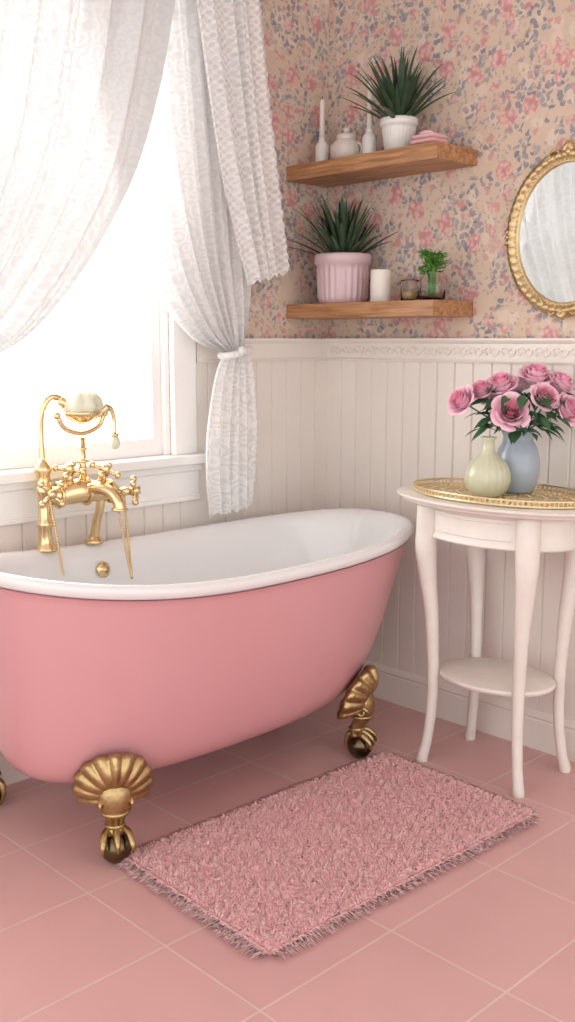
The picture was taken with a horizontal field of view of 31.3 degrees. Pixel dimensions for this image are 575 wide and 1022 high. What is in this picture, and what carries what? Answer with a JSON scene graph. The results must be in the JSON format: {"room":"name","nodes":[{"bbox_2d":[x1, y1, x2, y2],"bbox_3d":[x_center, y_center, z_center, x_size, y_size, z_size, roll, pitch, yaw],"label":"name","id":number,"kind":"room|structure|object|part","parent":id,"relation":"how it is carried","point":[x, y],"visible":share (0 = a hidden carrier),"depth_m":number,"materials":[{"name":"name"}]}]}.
{"room":"bathroom","nodes":[
{"label":"bathroom","id":0,"kind":"room"},
{"bbox_2d":[0,0,328,552],"bbox_3d":[-1.258,-0.456,2.154,4.020,2.550,0.155,-9,13,-43],"label":"wall","id":1,"kind":"structure","parent":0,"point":[296,32],"depth_m":3.23,"materials":[{"name":"paper"}]},
{"bbox_2d":[0,752,30,784],"bbox_3d":[-1.261,0.758,2.272,3.900,0.116,0.021,-9,13,-43],"label":"baseboard","id":2,"kind":"structure","parent":1,"relation":"attached to","point":[10,775],"depth_m":2.75,"materials":[{"name":"white paint"}]},
{"bbox_2d":[0,242,161,469],"bbox_3d":[-0.792,-0.757,2.573,1.097,1.315,0.076,-9,13,-43],"label":"sash","id":3,"kind":"object","parent":1,"relation":"attached to","point":[11,458],"visible":0.42,"depth_m":2.94,"materials":[{"name":"paint"}]},
{"bbox_2d":[0,0,289,517],"bbox_3d":[-0.688,-0.631,2.505,1.820,1.980,0.163,-9,13,-43],"label":"curtain","id":4,"kind":"object","parent":1,"relation":"hanging from","point":[155,113],"visible":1,"depth_m":2.76,"materials":[{"name":"fabric"}]},
{"bbox_3d":[-0.748,-0.601,2.388,1.373,1.960,0.073,-9,13,-43],"label":"panel","id":5,"kind":"part","parent":4,"relation":"part of","materials":[{"name":"white fabric"}]},
{"bbox_3d":[-0.310,-0.807,2.830,0.590,1.699,0.048,-9,13,-43],"label":"panel","id":6,"kind":"part","parent":4,"relation":"part of","materials":[{"name":"white fabric"}]},
{"bbox_2d":[0,688,574,1021],"bbox_3d":[0.090,1.070,0.998,4.020,0.080,4.020,-9,13,-43],"label":"floor","id":7,"kind":"structure","parent":0,"point":[492,938],"depth_m":2.10,"materials":[{"name":"pink tile"}]},
{"bbox_2d":[0,508,413,863],"bbox_3d":[-0.196,0.384,2.763,1.384,0.693,0.629,-9,13,-43],"label":"clawfoot bathtub","id":8,"kind":"object","parent":7,"relation":"on","point":[221,635],"visible":1,"depth_m":2.42,"materials":[{"name":"pink ceramic"}]},
{"bbox_2d":[34,389,140,578],"bbox_3d":[-0.525,-0.062,2.691,0.285,0.515,0.174,-2,10,-14],"label":"faucet","id":9,"kind":"object","parent":8,"relation":"attached to","point":[78,406],"visible":1,"depth_m":2.65,"materials":[{"name":"gold metal"}]},
{"bbox_3d":[-0.513,0.070,2.696,0.228,0.253,0.036,-7,12,-35],"label":"bead chain","id":10,"kind":"part","parent":9,"relation":"part of","materials":[{"name":"gold metal"}]},
{"bbox_3d":[-0.497,0.159,2.779,0.044,0.043,0.022,-9,13,-43],"label":"overflow plate","id":11,"kind":"part","parent":8,"relation":"part of","materials":[{"name":"gold metal"}]},
{"bbox_2d":[0,508,413,600],"bbox_3d":[-0.196,0.288,2.747,1.385,0.503,0.628,-9,13,-43],"label":"basin","id":12,"kind":"object","parent":8,"relation":"in","point":[341,554],"depth_m":2.84,"materials":[{"name":"white ceramic"}]},
{"bbox_2d":[116,751,541,959],"bbox_3d":[0.121,0.772,2.451,0.962,0.028,0.586,-8,13,-41],"label":"bath rug","id":13,"kind":"object","parent":7,"relation":"on","point":[276,872],"visible":1,"depth_m":2.38,"materials":[{"name":"pink fabric"}]},
{"bbox_2d":[397,485,574,798],"bbox_3d":[0.576,0.340,2.818,0.402,0.765,0.648,-9,13,-43],"label":"side table","id":14,"kind":"object","parent":7,"relation":"on","point":[529,533],"visible":0.91,"depth_m":2.74,"materials":[{"name":"paint"}]},
{"bbox_2d":[413,478,574,508],"bbox_3d":[0.572,-0.050,2.757,0.332,0.021,0.547,-9,13,-43],"label":"tray","id":15,"kind":"object","parent":14,"relation":"on","point":[457,491],"visible":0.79,"depth_m":2.71,"materials":[{"name":"gold metal"}]},
{"bbox_2d":[464,436,510,497],"bbox_3d":[0.529,-0.118,2.709,0.122,0.156,0.122,-9,13,-43],"label":"vase","id":16,"kind":"object","parent":15,"relation":"on","point":[487,474],"visible":0.98,"depth_m":2.67,"materials":[{"name":"ceramic"}]},
{"bbox_2d":[447,363,574,493],"bbox_3d":[0.608,-0.219,2.735,0.285,0.347,0.309,-9,13,-43],"label":"vase","id":17,"kind":"object","parent":15,"relation":"on","point":[511,412],"visible":0.98,"depth_m":2.71,"materials":[{"name":"blue ceramic"}]},
{"bbox_2d":[439,657,555,696],"bbox_3d":[0.576,0.458,2.838,0.261,0.019,0.344,-9,13,-43],"label":"shelf","id":18,"kind":"object","parent":14,"relation":"attached to","point":[490,676],"depth_m":2.80,"materials":[{"name":"paint"}]},
{"bbox_2d":[327,0,574,337],"bbox_3d":[1.532,-0.443,2.078,0.120,2.550,3.900,-9,13,-43],"label":"wall","id":19,"kind":"structure","parent":0,"point":[510,64],"depth_m":2.97,"materials":[{"name":"paper"}]},
{"bbox_2d":[0,452,205,526],"bbox_3d":[-0.790,-0.038,2.691,1.355,0.140,0.215,-9,13,-43],"label":"sill","id":20,"kind":"structure","parent":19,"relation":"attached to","point":[162,479],"depth_m":2.89,"materials":[{"name":"paint"}]},
{"bbox_2d":[287,299,472,319],"bbox_3d":[0.270,-0.615,3.143,0.189,0.045,0.591,-9,13,-43],"label":"wooden shelf","id":21,"kind":"object","parent":19,"relation":"attached to","point":[432,308],"visible":1,"depth_m":3.01,"materials":[{"name":"brown wood"}]},
{"bbox_2d":[286,194,398,302],"bbox_3d":[0.133,-0.810,3.173,0.326,0.330,0.316,-5,11,-28],"label":"potted grass plant","id":22,"kind":"object","parent":21,"relation":"on","point":[342,272],"visible":0.91,"depth_m":3.15,"materials":[{"name":"green plant"}]},
{"bbox_3d":[0.174,-0.728,3.220,0.180,0.152,0.180,-9,13,-43],"label":"pot","id":23,"kind":"part","parent":22,"relation":"part of","materials":[{"name":"pink ceramic"}]},
{"bbox_2d":[370,269,390,301],"bbox_3d":[0.283,-0.685,3.111,0.062,0.103,0.062,-9,13,-43],"label":"pillar candle","id":24,"kind":"object","parent":21,"relation":"on","point":[380,279],"visible":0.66,"depth_m":3.09,"materials":[{"name":"wax"}]},
{"bbox_2d":[400,279,418,300],"bbox_3d":[0.364,-0.655,3.052,0.056,0.064,0.056,-9,13,-43],"label":"jar","id":25,"kind":"object","parent":21,"relation":"on","point":[408,288],"visible":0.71,"depth_m":3.03,"materials":[{"name":"clear glass"}]},
{"bbox_2d":[416,249,447,299],"bbox_3d":[0.417,-0.684,2.964,0.087,0.150,0.090,-3,10,-20],"label":"vase","id":26,"kind":"object","parent":21,"relation":"on","point":[431,285],"visible":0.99,"depth_m":2.94,"materials":[{"name":"clear glass"}]},
{"bbox_3d":[0.418,-0.652,2.975,0.082,0.084,0.082,-9,13,-43],"label":"glass","id":27,"kind":"part","parent":26,"relation":"part of","materials":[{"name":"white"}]},
{"bbox_2d":[286,141,476,187],"bbox_3d":[0.270,-1.033,3.073,0.189,0.045,0.591,-9,13,-43],"label":"wooden shelf","id":28,"kind":"object","parent":19,"relation":"attached to","point":[436,156],"visible":1,"depth_m":2.99,"materials":[{"name":"brown wood"}]},
{"bbox_2d":[315,96,328,161],"bbox_3d":[0.109,-1.186,3.209,0.044,0.212,0.044,-9,13,-43],"label":"candlestick","id":29,"kind":"object","parent":28,"relation":"on","point":[321,148],"visible":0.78,"depth_m":3.20,"materials":[{"name":"ceramic"}]},
{"bbox_2d":[319,99,324,137],"bbox_3d":[0.109,-1.225,3.203,0.018,0.119,0.018,-9,13,-43],"label":"taper candle","id":30,"kind":"object","parent":29,"relation":"on","point":[322,104],"depth_m":3.20,"materials":[{"name":"wax"}]},
{"bbox_2d":[330,127,361,158],"bbox_3d":[0.182,-1.123,3.151,0.102,0.107,0.102,0,9,0],"label":"ceramic jar","id":31,"kind":"object","parent":28,"relation":"on","point":[346,144],"visible":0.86,"depth_m":3.12,"materials":[{"name":"white ceramic"}]},
{"bbox_3d":[0.181,-1.108,3.154,0.015,0.051,0.136,-9,13,-43],"label":"handle and spout","id":32,"kind":"part","parent":31,"relation":"part of","materials":[{"name":"beige ceramic"}]},
{"bbox_2d":[362,78,376,153],"bbox_3d":[0.246,-1.173,3.068,0.044,0.232,0.044,-9,13,-43],"label":"candlestick","id":33,"kind":"object","parent":28,"relation":"on","point":[369,140],"visible":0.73,"depth_m":3.06,"materials":[{"name":"ceramic"}]},
{"bbox_2d":[367,81,372,127],"bbox_3d":[0.246,-1.212,3.061,0.018,0.139,0.018,-9,13,-43],"label":"taper candle","id":34,"kind":"object","parent":33,"relation":"on","point":[370,96],"depth_m":3.06,"materials":[{"name":"wax"}]},
{"bbox_2d":[380,115,417,149],"bbox_3d":[0.326,-1.095,3.001,0.112,0.101,0.112,-9,13,-43],"label":"pot","id":35,"kind":"object","parent":28,"relation":"on","point":[398,131],"depth_m":2.96,"materials":[{"name":"ceramic"}]},
{"bbox_2d":[341,46,457,149],"bbox_3d":[0.307,-1.190,2.965,0.287,0.301,0.332,-1,10,-8],"label":"aloe","id":36,"kind":"object","parent":28,"relation":"on","point":[399,123],"visible":0.89,"depth_m":2.94,"materials":[{"name":"plant"}]},
{"bbox_2d":[410,130,447,144],"bbox_3d":[0.403,-1.057,2.916,0.070,0.052,0.092,-9,13,-43],"label":"washcloths","id":37,"kind":"object","parent":28,"relation":"on","point":[425,136],"visible":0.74,"depth_m":2.89,"materials":[{"name":"pink fabric"}]},
{"bbox_2d":[326,360,574,720],"bbox_3d":[1.489,0.219,2.137,0.012,1.025,3.888,-9,13,-43],"label":"wainscoting","id":38,"kind":"structure","parent":19,"relation":"attached to","point":[390,426],"depth_m":3.17,"materials":[{"name":"white paint"}]},
{"bbox_2d":[327,338,574,364],"bbox_3d":[1.478,-0.310,2.047,0.030,0.072,3.900,-9,13,-43],"label":"trim","id":39,"kind":"structure","parent":19,"relation":"attached to","point":[545,351],"depth_m":3.04,"materials":[{"name":"white paint"}]},
{"bbox_2d":[348,660,574,761],"bbox_3d":[1.481,0.765,2.230,0.021,0.116,3.900,-9,13,-43],"label":"baseboard","id":40,"kind":"structure","parent":19,"relation":"attached to","point":[406,689],"depth_m":3.16,"materials":[{"name":"white paint"}]},
{"bbox_2d":[504,139,574,319],"bbox_3d":[0.745,-0.747,2.736,0.035,0.469,0.387,-9,13,-43],"label":"wall mirror","id":41,"kind":"object","parent":19,"relation":"attached to","point":[540,232],"visible":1,"depth_m":2.78,"materials":[{"name":"gold glass"}]},
{"bbox_2d":[519,162,574,301],"bbox_3d":[0.749,-0.743,2.741,0.001,0.376,0.316,-9,13,-43],"label":"mirror glass","id":42,"kind":"object","parent":41,"relation":"attached to","point":[547,225],"depth_m":2.78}
]}

